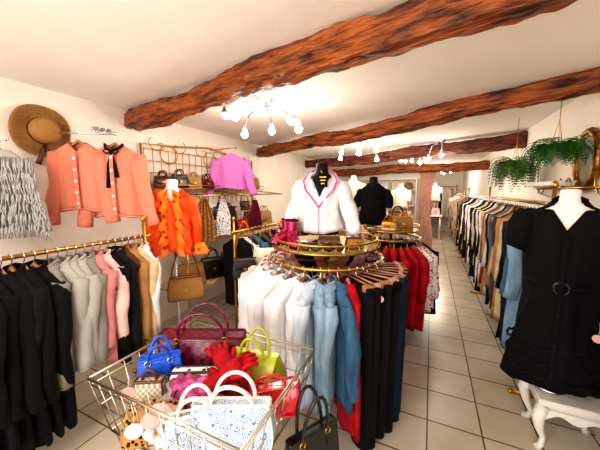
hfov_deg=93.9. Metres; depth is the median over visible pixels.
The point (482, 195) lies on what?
coat
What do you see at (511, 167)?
ivy plant
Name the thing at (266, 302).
shirt
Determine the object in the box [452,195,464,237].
coat
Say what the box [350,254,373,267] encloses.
blouse
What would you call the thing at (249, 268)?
blouse
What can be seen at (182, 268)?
bag
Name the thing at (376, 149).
cluster
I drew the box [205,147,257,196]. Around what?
sweater
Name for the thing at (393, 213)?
handbag
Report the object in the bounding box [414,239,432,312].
dress
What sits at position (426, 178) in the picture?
curtain
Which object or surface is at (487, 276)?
coat
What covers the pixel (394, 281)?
trousers
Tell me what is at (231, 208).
backpack
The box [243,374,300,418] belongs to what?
handbag
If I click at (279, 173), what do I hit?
wall
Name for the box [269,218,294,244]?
boot
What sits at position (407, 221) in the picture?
handbag
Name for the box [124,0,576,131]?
ceiling beam
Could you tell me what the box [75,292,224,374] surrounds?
baseboard
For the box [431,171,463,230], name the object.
wall
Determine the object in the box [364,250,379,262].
blouse
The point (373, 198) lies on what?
bust
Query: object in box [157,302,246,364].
tote
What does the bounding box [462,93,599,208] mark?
wall
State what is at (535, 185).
floating shelf
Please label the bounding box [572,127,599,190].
mirror
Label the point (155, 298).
shirt
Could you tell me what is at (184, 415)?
tote
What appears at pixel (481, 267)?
coat
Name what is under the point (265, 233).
denim jacket
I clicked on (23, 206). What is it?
cardigan
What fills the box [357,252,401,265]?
jeans
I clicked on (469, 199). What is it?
coat
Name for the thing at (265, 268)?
blouse
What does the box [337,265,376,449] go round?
trousers
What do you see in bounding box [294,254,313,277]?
blouse
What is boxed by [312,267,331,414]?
denim jacket
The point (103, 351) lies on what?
cardigan
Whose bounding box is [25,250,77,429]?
coat
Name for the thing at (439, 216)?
display table
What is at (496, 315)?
coat
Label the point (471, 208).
coat
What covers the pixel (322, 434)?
tote
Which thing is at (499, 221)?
coat
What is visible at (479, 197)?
coat
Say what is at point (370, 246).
clothing rack
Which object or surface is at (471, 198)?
coat
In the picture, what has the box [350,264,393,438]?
trousers
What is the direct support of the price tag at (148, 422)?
attached to the wire basket stand
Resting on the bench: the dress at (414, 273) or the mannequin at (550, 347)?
the mannequin at (550, 347)
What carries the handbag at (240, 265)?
hanging from the clothing rack at (233, 231)
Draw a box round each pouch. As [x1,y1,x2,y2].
[168,364,216,380]
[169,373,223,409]
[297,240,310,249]
[344,237,363,248]
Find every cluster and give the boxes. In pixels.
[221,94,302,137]
[338,141,378,161]
[399,157,426,164]
[426,139,446,159]
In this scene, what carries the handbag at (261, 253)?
hanging from the clothing rack at (233, 231)
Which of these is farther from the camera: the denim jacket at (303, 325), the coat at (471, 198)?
the coat at (471, 198)
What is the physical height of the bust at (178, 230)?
1.695 m
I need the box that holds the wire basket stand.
[87,319,315,449]
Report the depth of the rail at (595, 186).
2.11 m
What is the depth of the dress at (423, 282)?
2.84 m
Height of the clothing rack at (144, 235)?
1.406 m
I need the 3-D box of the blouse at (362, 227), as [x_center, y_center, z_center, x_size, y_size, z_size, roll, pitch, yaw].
[1.056,0.245,4.924,0.117,0.832,0.454,-2,7,-16]
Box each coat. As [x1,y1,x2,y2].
[0,256,52,447]
[0,268,35,449]
[0,299,20,449]
[1,253,52,427]
[15,252,64,437]
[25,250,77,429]
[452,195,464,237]
[453,196,464,228]
[455,196,469,245]
[458,197,473,250]
[459,199,469,253]
[461,195,480,257]
[461,197,478,243]
[461,197,479,255]
[461,198,471,242]
[463,195,481,255]
[464,199,487,261]
[465,195,483,246]
[468,196,490,256]
[468,196,492,275]
[468,196,493,264]
[471,196,493,264]
[472,196,495,263]
[472,199,498,262]
[473,197,499,282]
[474,197,505,291]
[474,202,494,269]
[475,197,499,279]
[477,197,505,286]
[478,201,508,282]
[479,198,511,294]
[479,201,512,270]
[481,198,517,294]
[484,198,517,287]
[485,198,515,304]
[486,199,522,316]
[489,199,530,308]
[490,199,529,318]
[493,200,535,306]
[493,200,535,321]
[495,200,538,337]
[499,201,542,341]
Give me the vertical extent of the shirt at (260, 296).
0.830 m
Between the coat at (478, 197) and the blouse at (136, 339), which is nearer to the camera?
the blouse at (136, 339)
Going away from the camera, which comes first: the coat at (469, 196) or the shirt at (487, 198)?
the shirt at (487, 198)
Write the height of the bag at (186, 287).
0.488 m
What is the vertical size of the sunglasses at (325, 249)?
0.054 m
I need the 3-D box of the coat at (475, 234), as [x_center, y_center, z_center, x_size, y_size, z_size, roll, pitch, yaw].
[2.563,0.154,3.699,0.471,1.052,0.178,4,8,27]
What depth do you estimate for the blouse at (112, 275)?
1.81 m
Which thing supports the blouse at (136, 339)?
hanging from the clothing rack at (144, 235)
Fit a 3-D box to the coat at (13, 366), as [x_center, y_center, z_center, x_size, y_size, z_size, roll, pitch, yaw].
[-1.628,0.693,1.481,0.549,1.061,0.151,3,8,23]
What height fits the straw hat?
0.452 m
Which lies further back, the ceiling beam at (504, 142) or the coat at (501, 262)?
the ceiling beam at (504, 142)
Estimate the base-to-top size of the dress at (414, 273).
0.953 m
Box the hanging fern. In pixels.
[520,101,598,167]
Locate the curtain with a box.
[417,172,435,248]
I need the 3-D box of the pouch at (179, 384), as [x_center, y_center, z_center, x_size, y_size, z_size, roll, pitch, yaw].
[-0.392,0.626,1.067,0.284,0.106,0.143,3,8,25]
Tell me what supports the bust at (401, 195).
on the display table
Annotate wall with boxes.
[0,77,329,321]
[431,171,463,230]
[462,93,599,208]
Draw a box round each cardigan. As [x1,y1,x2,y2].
[0,137,52,241]
[39,248,76,390]
[45,129,120,224]
[54,247,92,371]
[62,245,95,369]
[70,244,101,362]
[77,137,159,227]
[79,243,109,362]
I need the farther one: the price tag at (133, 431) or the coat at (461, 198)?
the coat at (461, 198)
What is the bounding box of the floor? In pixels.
[36,230,599,449]
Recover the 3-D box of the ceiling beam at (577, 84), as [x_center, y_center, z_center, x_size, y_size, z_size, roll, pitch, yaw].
[0.657,-1.083,3.312,0.227,0.235,4.275,-6,8,-40]
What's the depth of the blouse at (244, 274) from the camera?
2.13 m
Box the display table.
[430,215,441,239]
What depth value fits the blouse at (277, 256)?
2.30 m
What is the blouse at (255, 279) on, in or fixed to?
hanging from the clothing rack at (370, 246)
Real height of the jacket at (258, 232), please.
0.777 m
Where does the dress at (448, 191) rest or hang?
hanging from the clothing rack
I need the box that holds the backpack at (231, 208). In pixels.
[213,202,237,230]
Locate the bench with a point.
(583, 413)
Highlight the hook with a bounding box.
[59,132,116,135]
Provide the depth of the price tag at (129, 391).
0.97 m
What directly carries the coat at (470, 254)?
hanging from the clothing rack at (555, 184)
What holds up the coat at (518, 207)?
hanging from the clothing rack at (555, 184)
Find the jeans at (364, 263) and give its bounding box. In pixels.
[357,253,406,269]
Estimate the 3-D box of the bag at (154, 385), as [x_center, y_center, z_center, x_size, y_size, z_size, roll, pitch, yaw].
[-0.586,0.661,1.093,0.122,0.207,0.098,-1,7,-5]
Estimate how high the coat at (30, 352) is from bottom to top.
1.060 m
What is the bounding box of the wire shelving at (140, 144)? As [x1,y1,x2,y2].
[139,137,280,326]
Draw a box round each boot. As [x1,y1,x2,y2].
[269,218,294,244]
[285,219,299,248]
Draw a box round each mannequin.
[430,183,442,214]
[500,189,599,398]
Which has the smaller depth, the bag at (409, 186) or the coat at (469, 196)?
the coat at (469, 196)
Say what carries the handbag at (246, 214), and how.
on the wire shelving at (140, 144)
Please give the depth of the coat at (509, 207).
2.83 m
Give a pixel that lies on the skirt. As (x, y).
(263, 244)
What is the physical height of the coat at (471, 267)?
1.211 m
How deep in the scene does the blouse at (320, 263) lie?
2.37 m
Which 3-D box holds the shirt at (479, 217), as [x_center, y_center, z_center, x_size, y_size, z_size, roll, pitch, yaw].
[2.417,0.201,3.396,0.468,1.072,0.179,3,8,24]
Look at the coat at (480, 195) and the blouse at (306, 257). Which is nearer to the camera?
the blouse at (306, 257)
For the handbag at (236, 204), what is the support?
hanging from the wire shelving at (140, 144)
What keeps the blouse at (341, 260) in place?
hanging from the clothing rack at (370, 246)
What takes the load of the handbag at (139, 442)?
on the wire basket stand
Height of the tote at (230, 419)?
0.284 m
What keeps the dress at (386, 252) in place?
hanging from the clothing rack at (373, 230)
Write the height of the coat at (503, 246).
1.217 m
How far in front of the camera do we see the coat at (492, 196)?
4.01 m
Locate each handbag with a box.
[120,399,185,449]
[136,335,183,377]
[153,170,170,187]
[171,169,188,187]
[188,172,201,188]
[200,247,224,279]
[201,173,214,188]
[206,196,215,213]
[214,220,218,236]
[229,195,239,210]
[232,221,256,279]
[235,327,286,381]
[237,214,248,229]
[239,193,249,210]
[243,205,261,227]
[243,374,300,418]
[253,175,259,188]
[256,223,274,263]
[260,206,271,224]
[381,214,397,230]
[387,205,407,219]
[395,212,413,230]
[431,205,439,214]
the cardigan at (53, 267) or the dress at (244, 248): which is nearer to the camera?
the cardigan at (53, 267)
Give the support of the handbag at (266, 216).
on the wire shelving at (140, 144)
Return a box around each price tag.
[122,370,135,398]
[124,404,143,439]
[140,393,159,429]
[592,331,599,343]
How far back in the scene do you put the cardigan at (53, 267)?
1.61 m
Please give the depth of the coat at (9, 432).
1.34 m
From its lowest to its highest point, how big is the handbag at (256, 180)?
0.227 m
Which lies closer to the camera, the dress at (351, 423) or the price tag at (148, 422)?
the price tag at (148, 422)
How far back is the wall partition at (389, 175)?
7.54 m
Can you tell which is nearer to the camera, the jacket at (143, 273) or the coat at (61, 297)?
the coat at (61, 297)
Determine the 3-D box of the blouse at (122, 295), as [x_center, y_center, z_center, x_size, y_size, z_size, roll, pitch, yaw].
[-1.382,0.480,1.946,0.495,0.753,0.148,2,7,19]
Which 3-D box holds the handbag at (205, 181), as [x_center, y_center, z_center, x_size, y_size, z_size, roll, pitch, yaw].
[-1.174,-0.552,3.526,0.173,0.190,0.118,-7,10,-43]
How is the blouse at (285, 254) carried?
hanging from the clothing rack at (370, 246)
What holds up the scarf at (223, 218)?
hanging from the rail at (231, 194)
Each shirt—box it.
[138,234,160,330]
[250,262,293,350]
[263,263,297,347]
[266,264,305,374]
[285,265,310,376]
[461,197,477,248]
[467,198,486,252]
[467,198,487,265]
[477,197,504,280]
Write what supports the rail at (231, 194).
attached to the wire shelving at (140, 144)
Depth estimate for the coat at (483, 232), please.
3.17 m
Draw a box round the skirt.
[248,227,269,247]
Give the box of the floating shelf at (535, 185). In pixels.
[525,180,576,196]
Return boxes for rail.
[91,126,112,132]
[152,191,281,195]
[537,175,599,195]
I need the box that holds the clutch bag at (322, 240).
[317,235,340,248]
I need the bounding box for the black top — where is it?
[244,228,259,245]
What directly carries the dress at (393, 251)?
hanging from the clothing rack at (373, 230)
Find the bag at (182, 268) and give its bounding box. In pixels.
[178,254,205,284]
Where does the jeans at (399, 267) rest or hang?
hanging from the clothing rack at (370, 246)
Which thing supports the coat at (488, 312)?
hanging from the clothing rack at (555, 184)
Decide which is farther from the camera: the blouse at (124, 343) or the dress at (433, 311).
the dress at (433, 311)
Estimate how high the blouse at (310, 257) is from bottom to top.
0.871 m
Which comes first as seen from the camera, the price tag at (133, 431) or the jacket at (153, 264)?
the price tag at (133, 431)
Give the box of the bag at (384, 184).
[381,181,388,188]
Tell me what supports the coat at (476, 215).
hanging from the clothing rack at (555, 184)
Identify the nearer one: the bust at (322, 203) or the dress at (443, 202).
the bust at (322, 203)
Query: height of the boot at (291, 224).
0.190 m
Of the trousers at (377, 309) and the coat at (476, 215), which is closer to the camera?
the trousers at (377, 309)
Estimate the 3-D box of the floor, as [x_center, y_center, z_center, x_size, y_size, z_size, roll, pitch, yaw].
[1.504,1.004,5.364,4.030,0.100,14.500,3,8,25]
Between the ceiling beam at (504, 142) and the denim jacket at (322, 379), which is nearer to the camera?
the denim jacket at (322, 379)
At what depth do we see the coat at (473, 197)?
5.84 m
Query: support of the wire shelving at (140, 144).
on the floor
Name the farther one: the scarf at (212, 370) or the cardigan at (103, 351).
the cardigan at (103, 351)
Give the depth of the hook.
2.17 m
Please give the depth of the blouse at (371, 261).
2.16 m
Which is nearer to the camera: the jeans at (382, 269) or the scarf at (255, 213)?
the jeans at (382, 269)
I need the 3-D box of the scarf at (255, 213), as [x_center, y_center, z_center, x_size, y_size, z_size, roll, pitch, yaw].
[-0.602,-0.148,3.772,0.167,0.436,0.057,-3,8,-23]
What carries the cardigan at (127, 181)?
hanging from the hook
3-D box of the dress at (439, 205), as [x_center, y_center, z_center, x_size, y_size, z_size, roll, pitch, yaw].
[5.442,-0.877,10.786,0.127,1.232,0.475,7,10,44]
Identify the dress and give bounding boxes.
[118,237,147,354]
[223,230,253,305]
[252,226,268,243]
[334,266,360,442]
[373,239,384,255]
[382,240,389,261]
[390,240,398,261]
[396,240,411,273]
[402,239,418,330]
[409,239,428,330]
[410,236,439,291]
[414,238,438,308]
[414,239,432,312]
[415,237,436,313]
[438,194,441,217]
[441,188,445,218]
[445,188,451,218]
[452,188,457,196]
[499,201,546,344]
[501,201,549,349]
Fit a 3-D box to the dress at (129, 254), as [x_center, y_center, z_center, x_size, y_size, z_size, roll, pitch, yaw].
[-1.314,0.527,2.105,0.408,0.884,0.096,3,8,22]
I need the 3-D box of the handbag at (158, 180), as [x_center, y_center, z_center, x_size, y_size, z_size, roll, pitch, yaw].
[-1.445,-0.481,2.950,0.173,0.190,0.118,-6,9,-40]
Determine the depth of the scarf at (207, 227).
2.94 m
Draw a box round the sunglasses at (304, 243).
[301,242,322,250]
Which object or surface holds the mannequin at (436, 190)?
on the display table
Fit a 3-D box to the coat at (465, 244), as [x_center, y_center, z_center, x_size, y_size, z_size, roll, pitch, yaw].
[3.098,0.040,4.847,0.464,1.106,0.180,3,8,26]
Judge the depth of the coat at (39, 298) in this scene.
1.46 m
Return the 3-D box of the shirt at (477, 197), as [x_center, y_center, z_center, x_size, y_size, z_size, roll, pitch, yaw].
[3.314,-0.026,5.288,0.475,1.081,0.171,3,8,26]
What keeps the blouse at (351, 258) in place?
hanging from the clothing rack at (370, 246)
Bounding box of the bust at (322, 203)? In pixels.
[285,163,360,243]
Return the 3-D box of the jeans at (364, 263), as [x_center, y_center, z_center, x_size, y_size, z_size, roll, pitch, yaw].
[0.606,0.733,2.139,0.370,1.054,0.096,2,7,13]
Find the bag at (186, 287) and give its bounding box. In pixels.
[167,254,204,302]
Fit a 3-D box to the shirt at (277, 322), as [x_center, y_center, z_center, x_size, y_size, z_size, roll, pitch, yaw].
[-0.048,0.651,1.834,0.149,0.814,0.512,5,9,37]
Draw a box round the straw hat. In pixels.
[8,104,70,164]
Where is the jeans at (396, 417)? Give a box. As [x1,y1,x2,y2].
[357,259,407,421]
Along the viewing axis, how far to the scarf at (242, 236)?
3.05 m
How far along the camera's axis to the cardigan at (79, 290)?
1.65 m
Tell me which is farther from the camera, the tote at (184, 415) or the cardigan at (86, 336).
the cardigan at (86, 336)
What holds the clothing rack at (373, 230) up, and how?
on the floor
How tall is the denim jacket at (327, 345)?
0.840 m
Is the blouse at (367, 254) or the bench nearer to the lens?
the bench
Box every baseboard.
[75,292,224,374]
[591,426,599,440]
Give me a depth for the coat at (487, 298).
3.00 m
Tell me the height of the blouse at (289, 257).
0.732 m
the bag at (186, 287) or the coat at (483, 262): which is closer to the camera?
the bag at (186, 287)
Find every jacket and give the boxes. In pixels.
[122,236,152,341]
[131,235,158,342]
[256,225,275,253]
[261,230,272,238]
[291,266,321,412]
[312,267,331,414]
[319,268,338,416]
[329,267,361,414]
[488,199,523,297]
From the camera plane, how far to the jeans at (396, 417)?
1.90 m
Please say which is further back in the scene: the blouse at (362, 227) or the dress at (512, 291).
the blouse at (362, 227)
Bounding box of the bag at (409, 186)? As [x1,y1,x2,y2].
[404,182,412,189]
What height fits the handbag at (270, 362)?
0.258 m
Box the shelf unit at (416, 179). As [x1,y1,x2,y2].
[342,178,417,239]
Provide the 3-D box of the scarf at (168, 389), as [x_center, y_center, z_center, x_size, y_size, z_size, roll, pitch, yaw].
[-0.502,0.655,1.141,0.260,0.111,0.172,3,8,25]
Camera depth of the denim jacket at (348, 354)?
1.58 m
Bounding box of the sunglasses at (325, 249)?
[323,244,343,251]
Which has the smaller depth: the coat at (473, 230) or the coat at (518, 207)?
the coat at (518, 207)
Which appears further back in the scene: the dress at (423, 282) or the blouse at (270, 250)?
the dress at (423, 282)
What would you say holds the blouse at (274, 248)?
hanging from the clothing rack at (370, 246)
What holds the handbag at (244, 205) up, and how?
hanging from the wire shelving at (140, 144)
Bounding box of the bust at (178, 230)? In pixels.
[146,179,209,324]
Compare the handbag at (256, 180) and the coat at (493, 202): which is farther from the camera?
the handbag at (256, 180)
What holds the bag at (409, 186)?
on the shelf unit at (416, 179)
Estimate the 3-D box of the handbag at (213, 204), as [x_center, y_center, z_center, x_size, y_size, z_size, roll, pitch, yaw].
[-1.167,-0.274,3.624,0.088,0.265,0.174,7,10,45]
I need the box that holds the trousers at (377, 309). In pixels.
[346,265,383,449]
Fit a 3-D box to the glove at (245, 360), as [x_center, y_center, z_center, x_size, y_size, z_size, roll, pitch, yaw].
[-0.251,0.577,1.071,0.218,0.112,0.120,-6,9,-39]
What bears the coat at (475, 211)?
hanging from the clothing rack at (555, 184)
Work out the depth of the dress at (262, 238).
3.29 m
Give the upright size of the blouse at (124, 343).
0.884 m
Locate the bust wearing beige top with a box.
[348,176,365,208]
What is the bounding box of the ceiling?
[0,0,599,163]
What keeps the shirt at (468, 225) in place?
hanging from the clothing rack at (555, 184)
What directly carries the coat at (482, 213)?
hanging from the clothing rack at (555, 184)
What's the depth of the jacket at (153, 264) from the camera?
2.08 m
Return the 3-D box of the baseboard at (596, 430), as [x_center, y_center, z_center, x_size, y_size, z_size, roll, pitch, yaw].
[3.233,1.008,4.552,0.015,0.090,14.300,3,8,25]
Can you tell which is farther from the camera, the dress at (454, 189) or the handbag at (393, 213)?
the dress at (454, 189)
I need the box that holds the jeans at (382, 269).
[358,257,409,412]
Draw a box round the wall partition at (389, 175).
[330,160,424,238]
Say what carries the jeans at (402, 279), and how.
hanging from the clothing rack at (370, 246)
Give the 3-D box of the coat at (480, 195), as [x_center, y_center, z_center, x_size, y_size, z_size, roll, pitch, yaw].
[3.189,0.045,5.026,0.475,1.158,0.178,3,8,23]
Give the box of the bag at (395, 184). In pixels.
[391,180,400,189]
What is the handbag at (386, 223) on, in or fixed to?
on the clothing rack at (373, 230)
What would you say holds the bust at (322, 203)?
on the clothing rack at (370, 246)
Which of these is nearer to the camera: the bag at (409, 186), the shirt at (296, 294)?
the shirt at (296, 294)
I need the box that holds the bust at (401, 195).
[391,184,411,210]
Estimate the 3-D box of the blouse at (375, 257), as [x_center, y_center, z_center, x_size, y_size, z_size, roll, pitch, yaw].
[0.568,0.590,2.358,0.507,0.821,0.148,-3,8,-23]
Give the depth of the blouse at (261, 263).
2.06 m
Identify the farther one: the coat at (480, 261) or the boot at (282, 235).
the coat at (480, 261)
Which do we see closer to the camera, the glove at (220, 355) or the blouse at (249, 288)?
the glove at (220, 355)
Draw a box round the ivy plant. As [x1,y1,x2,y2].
[488,118,541,193]
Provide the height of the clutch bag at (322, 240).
0.084 m
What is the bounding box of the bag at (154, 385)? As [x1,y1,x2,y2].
[131,368,166,403]
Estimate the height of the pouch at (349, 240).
0.078 m
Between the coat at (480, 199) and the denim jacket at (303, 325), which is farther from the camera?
the coat at (480, 199)
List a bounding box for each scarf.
[142,400,182,449]
[160,375,173,399]
[198,196,214,241]
[208,363,249,391]
[216,197,230,235]
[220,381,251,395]
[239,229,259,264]
[250,198,261,229]
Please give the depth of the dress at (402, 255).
2.81 m
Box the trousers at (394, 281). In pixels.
[355,262,401,432]
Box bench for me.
[518,380,599,449]
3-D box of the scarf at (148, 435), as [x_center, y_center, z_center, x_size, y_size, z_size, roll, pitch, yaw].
[-0.475,0.677,0.973,0.249,0.109,0.142,3,8,25]
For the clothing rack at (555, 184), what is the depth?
2.28 m
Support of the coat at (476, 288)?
hanging from the clothing rack at (555, 184)
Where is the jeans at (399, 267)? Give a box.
[359,255,408,273]
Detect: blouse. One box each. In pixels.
[89,241,117,363]
[95,240,129,347]
[104,239,131,363]
[111,238,142,353]
[238,254,271,291]
[238,255,279,327]
[238,257,280,327]
[240,252,299,277]
[243,259,284,347]
[246,250,292,272]
[247,260,288,341]
[248,249,299,272]
[251,248,300,272]
[273,251,301,272]
[276,252,302,272]
[280,251,308,274]
[293,254,308,273]
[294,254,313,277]
[304,256,315,274]
[309,256,317,274]
[316,257,321,274]
[327,257,334,275]
[331,257,339,274]
[335,257,344,277]
[338,256,349,273]
[345,255,356,265]
[349,253,368,266]
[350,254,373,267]
[359,224,367,238]
[360,253,378,261]
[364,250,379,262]
[368,251,386,262]
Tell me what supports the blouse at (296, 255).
hanging from the clothing rack at (370, 246)
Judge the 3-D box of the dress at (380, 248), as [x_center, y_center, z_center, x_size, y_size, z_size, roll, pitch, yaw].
[0.860,0.582,3.046,0.106,0.883,0.373,5,9,38]
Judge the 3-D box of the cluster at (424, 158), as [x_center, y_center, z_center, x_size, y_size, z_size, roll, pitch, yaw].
[2.263,-1.341,5.677,0.522,0.279,0.455,6,9,39]
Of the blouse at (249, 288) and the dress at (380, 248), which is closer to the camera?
the blouse at (249, 288)
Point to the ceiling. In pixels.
(121, 54)
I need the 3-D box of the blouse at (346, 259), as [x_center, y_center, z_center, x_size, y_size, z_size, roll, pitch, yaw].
[0.438,0.534,2.509,0.148,0.746,0.512,5,9,37]
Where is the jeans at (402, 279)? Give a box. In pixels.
[358,260,405,415]
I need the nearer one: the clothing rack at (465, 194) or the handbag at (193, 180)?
the handbag at (193, 180)
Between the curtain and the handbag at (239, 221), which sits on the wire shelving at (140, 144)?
the handbag at (239, 221)
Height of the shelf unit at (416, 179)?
1.905 m
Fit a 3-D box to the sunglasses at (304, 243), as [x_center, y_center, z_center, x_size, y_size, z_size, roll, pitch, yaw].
[0.084,0.136,1.886,0.135,0.054,0.126,2,7,17]
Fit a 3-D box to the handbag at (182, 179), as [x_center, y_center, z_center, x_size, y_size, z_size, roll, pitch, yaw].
[-1.351,-0.520,3.146,0.183,0.218,0.118,-6,9,-41]
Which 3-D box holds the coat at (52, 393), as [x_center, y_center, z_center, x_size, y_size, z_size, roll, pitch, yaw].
[-1.550,0.670,1.611,0.547,1.048,0.117,3,8,26]
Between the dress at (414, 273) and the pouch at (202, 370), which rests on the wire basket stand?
the pouch at (202, 370)
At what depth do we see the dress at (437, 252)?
3.15 m
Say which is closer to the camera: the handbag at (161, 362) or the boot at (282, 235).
the handbag at (161, 362)
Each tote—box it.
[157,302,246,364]
[161,383,211,449]
[191,370,275,449]
[285,384,338,449]
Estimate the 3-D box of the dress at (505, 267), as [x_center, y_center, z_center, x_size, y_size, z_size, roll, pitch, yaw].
[1.842,0.423,2.180,0.469,1.217,0.176,4,8,28]
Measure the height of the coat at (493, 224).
1.109 m
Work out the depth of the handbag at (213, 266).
3.35 m
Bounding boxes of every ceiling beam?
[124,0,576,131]
[256,66,599,157]
[305,131,527,167]
[333,160,489,176]
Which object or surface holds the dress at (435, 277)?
hanging from the clothing rack at (373, 230)
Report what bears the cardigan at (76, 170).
hanging from the hook
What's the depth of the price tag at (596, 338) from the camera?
1.52 m
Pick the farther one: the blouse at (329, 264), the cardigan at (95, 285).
the blouse at (329, 264)
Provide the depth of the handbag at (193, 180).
3.31 m
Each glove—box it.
[203,351,258,392]
[204,342,236,384]
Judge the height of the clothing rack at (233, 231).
1.326 m
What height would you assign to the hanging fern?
0.625 m
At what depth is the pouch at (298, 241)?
1.88 m
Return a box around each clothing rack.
[0,215,152,373]
[230,217,279,327]
[268,230,383,407]
[362,223,421,247]
[449,188,466,251]
[457,181,558,398]
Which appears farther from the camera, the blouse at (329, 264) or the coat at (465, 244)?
the coat at (465, 244)
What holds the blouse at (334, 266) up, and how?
hanging from the clothing rack at (370, 246)
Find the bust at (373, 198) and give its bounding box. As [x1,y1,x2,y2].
[354,177,393,227]
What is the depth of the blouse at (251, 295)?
1.77 m
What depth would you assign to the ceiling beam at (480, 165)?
6.61 m
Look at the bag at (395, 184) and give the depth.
7.34 m

